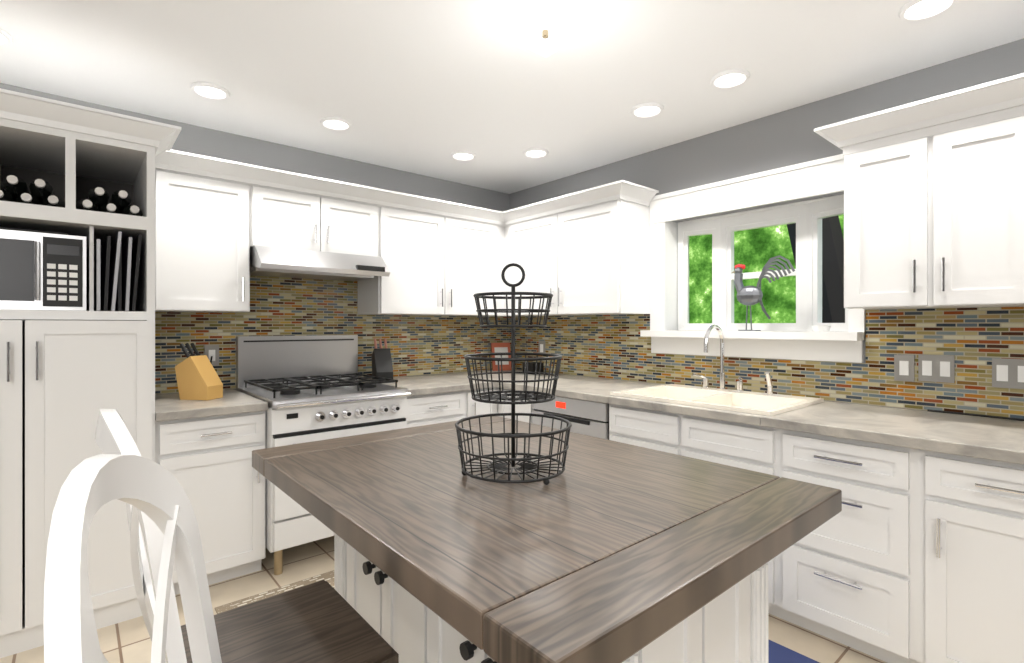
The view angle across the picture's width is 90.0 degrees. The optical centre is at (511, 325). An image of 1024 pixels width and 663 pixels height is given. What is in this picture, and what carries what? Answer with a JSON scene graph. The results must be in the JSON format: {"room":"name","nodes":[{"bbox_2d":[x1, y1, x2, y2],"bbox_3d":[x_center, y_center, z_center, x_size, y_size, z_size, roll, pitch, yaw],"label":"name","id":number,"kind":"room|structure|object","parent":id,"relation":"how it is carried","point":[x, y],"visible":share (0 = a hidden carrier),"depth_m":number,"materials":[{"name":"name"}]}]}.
{"room":"kitchen","nodes":[
{"label":"kitchen","id":0,"kind":"room"},
{"bbox_2d":[0,83,507,394],"bbox_3d":[-2.074,0.051,2.858,5.250,2.430,0.120,0,0,-40],"label":"wall","id":1,"kind":"structure","parent":0,"point":[193,139],"depth_m":3.39,"materials":[{"name":"grey paint"}]},
{"bbox_2d":[155,162,254,312],"bbox_3d":[-1.748,-0.437,2.827,0.473,0.722,0.348,0,0,-41],"label":"upper cabinet","id":2,"kind":"object","parent":1,"relation":"attached to","point":[205,221],"depth_m":2.70,"materials":[{"name":"white wood"}]},
{"bbox_2d":[255,178,382,257],"bbox_3d":[-1.274,-0.621,3.231,0.773,0.355,0.348,0,0,-41],"label":"upper cabinet","id":3,"kind":"object","parent":1,"relation":"attached to","point":[292,217],"depth_m":3.08,"materials":[{"name":"white wood"}]},
{"bbox_2d":[250,245,389,280],"bbox_3d":[-1.216,-0.375,3.165,0.753,0.133,0.523,0,0,-41],"label":"range hood","id":4,"kind":"object","parent":3,"relation":"attached to","point":[282,262],"visible":0.9,"depth_m":3.01,"materials":[{"name":"silver metal"}]},
{"bbox_2d":[155,275,506,393],"bbox_3d":[-1.034,0.026,3.661,2.640,0.715,0.008,0,0,-40],"label":"backsplash","id":5,"kind":"structure","parent":1,"relation":"attached to","point":[279,306],"depth_m":3.44,"materials":[{"name":"tile"}]},
{"bbox_2d":[204,345,218,365],"bbox_3d":[-1.771,0.176,3.019,0.075,0.120,0.009,0,0,-40],"label":"electrical outlet plate","id":6,"kind":"object","parent":5,"relation":"attached to","point":[209,350],"depth_m":3.02,"materials":[{"name":"grey plastic"}]},
{"bbox_2d":[358,202,498,316],"bbox_3d":[-0.601,-0.437,3.806,0.996,0.722,0.348,0,0,-41],"label":"upper cabinet","id":7,"kind":"object","parent":1,"relation":"attached to","point":[436,261],"depth_m":3.62,"materials":[{"name":"white wood"}]},
{"bbox_2d":[0,536,886,662],"bbox_3d":[-0.090,1.317,0.528,5.540,0.100,6.240,0,0,-41],"label":"floor","id":8,"kind":"structure","parent":0,"point":[128,641],"depth_m":2.15,"materials":[{"name":"tile"}]},
{"bbox_2d":[0,88,180,657],"bbox_3d":[-2.066,0.197,2.257,0.922,2.140,0.801,0,0,-41],"label":"pantry","id":9,"kind":"object","parent":8,"relation":"on","point":[66,376],"visible":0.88,"depth_m":2.10,"materials":[{"name":"white wood"}]},
{"bbox_2d":[0,227,85,310],"bbox_3d":[-2.160,-0.226,2.167,0.542,0.327,0.578,0,0,-41],"label":"microwave","id":10,"kind":"object","parent":9,"relation":"in","point":[42,270],"visible":1,"depth_m":2.06,"materials":[{"name":"silver metal"}]},
{"bbox_2d":[94,231,141,310],"bbox_3d":[-1.882,-0.233,2.430,0.156,0.340,0.620,0,0,-41],"label":"trays","id":11,"kind":"object","parent":9,"relation":"in","point":[115,286],"visible":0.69,"depth_m":2.24,"materials":[{"name":"silver metal"}]},
{"bbox_2d":[44,454,221,662],"bbox_3d":[-0.230,0.704,0.623,0.485,1.126,0.408,0,0,-20],"label":"stool","id":12,"kind":"object","parent":8,"relation":"on","point":[149,488],"visible":1,"depth_m":0.57,"materials":[{"name":"white wood"}]},
{"bbox_2d":[155,411,265,594],"bbox_3d":[-1.638,0.846,2.691,0.464,0.842,0.696,0,0,-41],"label":"base cabinet","id":13,"kind":"object","parent":8,"relation":"on","point":[210,457],"depth_m":2.46,"materials":[{"name":"white wood"}]},
{"bbox_2d":[155,389,267,421],"bbox_3d":[-1.625,0.405,2.677,0.462,0.040,0.718,0,0,-40],"label":"countertop","id":14,"kind":"structure","parent":13,"relation":"on","point":[167,406],"depth_m":2.49,"materials":[{"name":"stone"}]},
{"bbox_2d":[175,343,222,399],"bbox_3d":[-1.643,0.237,2.687,0.190,0.292,0.110,0,0,9],"label":"knife block","id":15,"kind":"object","parent":14,"relation":"on","point":[197,377],"visible":1,"depth_m":2.64,"materials":[{"name":"brown wood"}]},
{"bbox_2d":[95,409,398,662],"bbox_3d":[-0.511,0.704,1.010,0.485,1.126,0.408,0,0,-41],"label":"stool","id":16,"kind":"object","parent":8,"relation":"on","point":[322,621],"visible":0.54,"depth_m":1.01,"materials":[{"name":"white"}]},
{"bbox_2d":[215,570,333,613],"bbox_3d":[-0.650,1.263,2.299,1.050,0.006,0.860,0,0,-41],"label":"area rug","id":17,"kind":"object","parent":8,"relation":"on","point":[328,577],"visible":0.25,"depth_m":2.42,"materials":[{"name":"beige fabric"}]},
{"bbox_2d":[236,335,410,574],"bbox_3d":[-1.122,0.666,3.029,0.748,1.200,0.806,0,0,-41],"label":"range","id":18,"kind":"object","parent":8,"relation":"on","point":[312,388],"visible":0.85,"depth_m":2.85,"materials":[{"name":"white metal"}]},
{"bbox_2d":[406,391,458,427],"bbox_3d":[-0.679,0.846,3.510,0.540,0.842,0.696,0,0,-41],"label":"base cabinet","id":19,"kind":"object","parent":8,"relation":"on","point":[427,409],"depth_m":3.21,"materials":[{"name":"white wood"}]},
{"bbox_2d":[370,374,494,395],"bbox_3d":[-0.604,0.405,3.546,0.696,0.040,0.722,0,0,-40],"label":"countertop","id":20,"kind":"structure","parent":19,"relation":"on","point":[436,383],"depth_m":3.39,"materials":[{"name":"stone"}]},
{"bbox_2d":[372,339,392,380],"bbox_3d":[-0.893,0.237,3.521,0.110,0.292,0.190,0,0,-25],"label":"knife block","id":21,"kind":"object","parent":20,"relation":"on","point":[382,366],"visible":0.96,"depth_m":3.48,"materials":[{"name":"black metal"}]},
{"bbox_2d":[459,388,494,419],"bbox_3d":[-0.430,0.846,3.680,0.339,0.842,0.761,0,0,-41],"label":"base cabinet","id":22,"kind":"object","parent":8,"relation":"on","point":[468,407],"depth_m":3.40,"materials":[{"name":"white wood"}]},
{"bbox_2d":[495,387,533,422],"bbox_3d":[0.248,0.846,3.629,0.754,0.842,0.368,0,0,-41],"label":"base cabinet","id":23,"kind":"object","parent":8,"relation":"on","point":[499,408],"depth_m":3.40,"materials":[{"name":"white wood"}]},
{"bbox_2d":[252,416,841,662],"bbox_3d":[-0.014,0.817,1.323,0.910,0.900,1.250,0,0,-41],"label":"kitchen island","id":24,"kind":"object","parent":8,"relation":"on","point":[599,550],"visible":0.96,"depth_m":0.99,"materials":[{"name":"white"}]},
{"bbox_2d":[455,263,571,484],"bbox_3d":[0.003,0.105,1.265,0.288,0.520,0.288,0,0,-41],"label":"stand","id":25,"kind":"object","parent":24,"relation":"on","point":[528,396],"visible":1,"depth_m":1.24,"materials":[{"name":"black metal"}]},
{"bbox_2d":[532,394,608,439],"bbox_3d":[0.574,0.848,3.263,0.678,0.838,0.607,0,0,-41],"label":"dishwasher","id":26,"kind":"object","parent":8,"relation":"on","point":[588,418],"visible":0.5,"depth_m":2.98,"materials":[{"name":"silver metal"}]},
{"bbox_2d":[609,415,774,615],"bbox_3d":[1.079,0.925,2.700,0.696,0.682,0.865,0,0,-41],"label":"base cabinet","id":27,"kind":"object","parent":8,"relation":"on","point":[712,440],"depth_m":2.39,"materials":[{"name":"white wood"}]},
{"bbox_2d":[768,639,819,662],"bbox_3d":[0.627,1.257,2.028,0.620,0.018,0.950,0,0,-41],"label":"mat","id":28,"kind":"object","parent":8,"relation":"on","point":[778,653],"depth_m":1.93,"materials":[{"name":"blue fabric"}]},
{"bbox_2d":[755,425,910,662],"bbox_3d":[1.498,0.846,2.210,0.696,0.842,0.538,0,0,-41],"label":"base cabinet","id":29,"kind":"object","parent":8,"relation":"on","point":[908,555],"depth_m":1.93,"materials":[{"name":"white wood"}]},
{"bbox_2d":[448,370,1023,464],"bbox_3d":[0.970,0.405,2.795,0.723,0.040,3.910,0,0,-40],"label":"countertop","id":30,"kind":"structure","parent":29,"relation":"on","point":[998,439],"depth_m":2.09,"materials":[{"name":"stone"}]},
{"bbox_2d":[491,343,510,370],"bbox_3d":[-0.091,0.267,4.379,0.170,0.237,0.062,0,0,-20],"label":"book","id":31,"kind":"object","parent":30,"relation":"on","point":[500,348],"visible":0.71,"depth_m":4.37,"materials":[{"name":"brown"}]},
{"bbox_2d":[522,362,543,372],"bbox_3d":[0.169,0.339,4.089,0.120,0.089,0.120,0,0,-41],"label":"box","id":32,"kind":"object","parent":30,"relation":"on","point":[531,366],"visible":0.57,"depth_m":4.04,"materials":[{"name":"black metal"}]},
{"bbox_2d":[610,325,823,415],"bbox_3d":[1.052,0.285,2.693,0.610,0.578,0.860,0,0,-41],"label":"sink","id":33,"kind":"object","parent":30,"relation":"in","point":[740,399],"visible":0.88,"depth_m":2.74,"materials":[{"name":"white ceramic"}]},
{"bbox_2d":[927,409,1023,420],"bbox_3d":[2.147,0.378,1.926,0.020,0.009,0.920,0,0,-41],"label":"trim","id":34,"kind":"structure","parent":30,"relation":"on","point":[981,415],"depth_m":2.15,"materials":[{"name":"grey stone"}]},
{"bbox_2d":[911,448,1023,662],"bbox_3d":[1.843,0.846,1.807,0.696,0.842,0.524,0,0,-41],"label":"base cabinet","id":35,"kind":"object","parent":8,"relation":"on","point":[967,513],"depth_m":1.69,"materials":[{"name":"white wood"}]},
{"bbox_2d":[0,0,1023,193],"bbox_3d":[-0.090,-1.214,0.528,5.540,0.100,6.240,0,0,-41],"label":"ceiling","id":36,"kind":"structure","parent":0,"point":[425,87],"depth_m":2.30,"materials":[{"name":"white paint"}]},
{"bbox_2d":[190,82,229,99],"bbox_3d":[-1.490,-1.159,2.528,0.154,0.021,0.162,0,0,14],"label":"recessed light","id":37,"kind":"object","parent":36,"relation":"in","point":[203,89],"depth_m":2.53,"materials":[{"name":"white"}]},
{"bbox_2d":[320,117,351,130],"bbox_3d":[-1.012,-1.159,2.937,0.162,0.021,0.154,0,0,14],"label":"recessed light","id":38,"kind":"object","parent":36,"relation":"in","point":[333,123],"depth_m":2.94,"materials":[{"name":"white"}]},
{"bbox_2d":[451,151,475,160],"bbox_3d":[-0.329,-1.159,3.494,0.158,0.021,0.158,0,0,14],"label":"recessed light","id":39,"kind":"object","parent":36,"relation":"in","point":[457,155],"depth_m":3.49,"materials":[{"name":"white"}]},
{"bbox_2d":[523,148,548,157],"bbox_3d":[0.158,-1.159,3.432,0.158,0.021,0.158,0,0,14],"label":"recessed light","id":40,"kind":"object","parent":36,"relation":"in","point":[531,152],"depth_m":3.43,"materials":[{"name":"white"}]},
{"bbox_2d":[481,0,610,56],"bbox_3d":[0.123,-1.115,1.894,0.340,0.094,0.340,0,0,-41],"label":"ceiling fixture","id":41,"kind":"object","parent":36,"relation":"attached to","point":[545,28],"visible":1,"depth_m":1.85,"materials":[{"name":"white glass"}]},
{"bbox_2d":[631,102,663,117],"bbox_3d":[0.727,-1.159,2.753,0.154,0.021,0.162,0,0,14],"label":"recessed light","id":42,"kind":"object","parent":36,"relation":"in","point":[644,110],"depth_m":2.75,"materials":[{"name":"white"}]},
{"bbox_2d":[710,69,749,88],"bbox_3d":[1.022,-1.159,2.402,0.158,0.021,0.158,0,0,14],"label":"recessed light","id":43,"kind":"object","parent":36,"relation":"in","point":[731,78],"depth_m":2.40,"materials":[{"name":"white"}]},
{"bbox_2d":[898,0,957,21],"bbox_3d":[1.509,-1.159,1.855,0.162,0.021,0.154,0,0,14],"label":"recessed light","id":44,"kind":"object","parent":36,"relation":"in","point":[914,10],"depth_m":1.87,"materials":[{"name":"white"}]},
{"bbox_2d":[508,38,1023,410],"bbox_3d":[1.970,0.051,2.288,0.120,2.430,6.240,0,0,-40],"label":"wall","id":45,"kind":"structure","parent":0,"point":[774,142],"depth_m":2.81,"materials":[{"name":"grey paint"}]},
{"bbox_2d":[503,194,649,316],"bbox_3d":[0.427,-0.437,3.731,0.349,0.722,1.139,0,0,-41],"label":"upper cabinet","id":46,"kind":"object","parent":45,"relation":"attached to","point":[585,252],"depth_m":3.41,"materials":[{"name":"white wood"}]},
{"bbox_2d":[640,154,865,362],"bbox_3d":[1.384,-0.334,2.998,0.410,1.030,1.212,0,0,-41],"label":"window bay","id":47,"kind":"object","parent":45,"relation":"attached to","point":[672,330],"visible":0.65,"depth_m":2.98,"materials":[{"name":"white wood"}]},
{"bbox_2d":[732,255,794,330],"bbox_3d":[1.388,-0.176,2.847,0.084,0.413,0.343,0,0,-41],"label":"rooster","id":48,"kind":"object","parent":47,"relation":"on","point":[749,295],"visible":1,"depth_m":2.85,"materials":[{"name":"silver metal"}]},
{"bbox_2d":[811,326,830,331],"bbox_3d":[1.577,0.016,2.610,0.090,0.029,0.090,0,0,-41],"label":"dish","id":49,"kind":"object","parent":47,"relation":"on","point":[822,328],"visible":1,"depth_m":2.58,"materials":[{"name":"white"}]},
{"bbox_2d":[507,307,1023,418],"bbox_3d":[1.239,0.154,3.044,0.009,0.459,3.899,0,0,-40],"label":"backsplash","id":50,"kind":"structure","parent":45,"relation":"attached to","point":[974,341],"depth_m":2.50,"materials":[{"name":"tile"}]},
{"bbox_2d":[539,341,544,352],"bbox_3d":[0.245,0.186,4.194,0.009,0.120,0.075,0,0,-40],"label":"electrical outlet plate","id":51,"kind":"object","parent":50,"relation":"attached to","point":[541,343],"depth_m":4.19,"materials":[{"name":"grey plastic"}]},
{"bbox_2d":[992,358,1023,388],"bbox_3d":[2.044,0.197,2.088,0.009,0.120,0.125,0,0,-40],"label":"electrical outlet plate","id":52,"kind":"object","parent":50,"relation":"attached to","point":[1007,373],"depth_m":2.10,"materials":[{"name":"grey"}]},
{"bbox_2d":[838,101,1009,309],"bbox_3d":[1.809,-0.432,2.114,0.348,0.713,0.675,0,0,-41],"label":"upper cabinet","id":53,"kind":"object","parent":45,"relation":"attached to","point":[933,202],"depth_m":2.04,"materials":[{"name":"white wood"}]},
{"bbox_2d":[1010,97,1023,306],"bbox_3d":[2.087,-0.432,1.788,0.348,0.713,0.440,0,0,-41],"label":"upper cabinet","id":54,"kind":"object","parent":45,"relation":"attached to","point":[1016,107],"depth_m":1.84,"materials":[{"name":"white wood"}]},
{"label":"outside","id":55,"kind":"structure","parent":0,"visible":0},
{"bbox_2d":[689,214,843,322],"bbox_3d":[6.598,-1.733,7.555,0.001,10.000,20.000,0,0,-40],"label":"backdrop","id":56,"kind":"structure","parent":55,"point":[756,250],"depth_m":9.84,"materials":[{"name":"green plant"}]},
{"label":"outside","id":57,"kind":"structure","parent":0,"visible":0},
{"bbox_2d":[787,216,844,322],"bbox_3d":[4.125,0.144,5.750,0.827,4.257,2.086,0,0,-41],"label":"tree","id":58,"kind":"object","parent":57,"point":[833,309],"visible":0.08,"depth_m":5.90,"materials":[{"name":"brown plant"}]}
]}

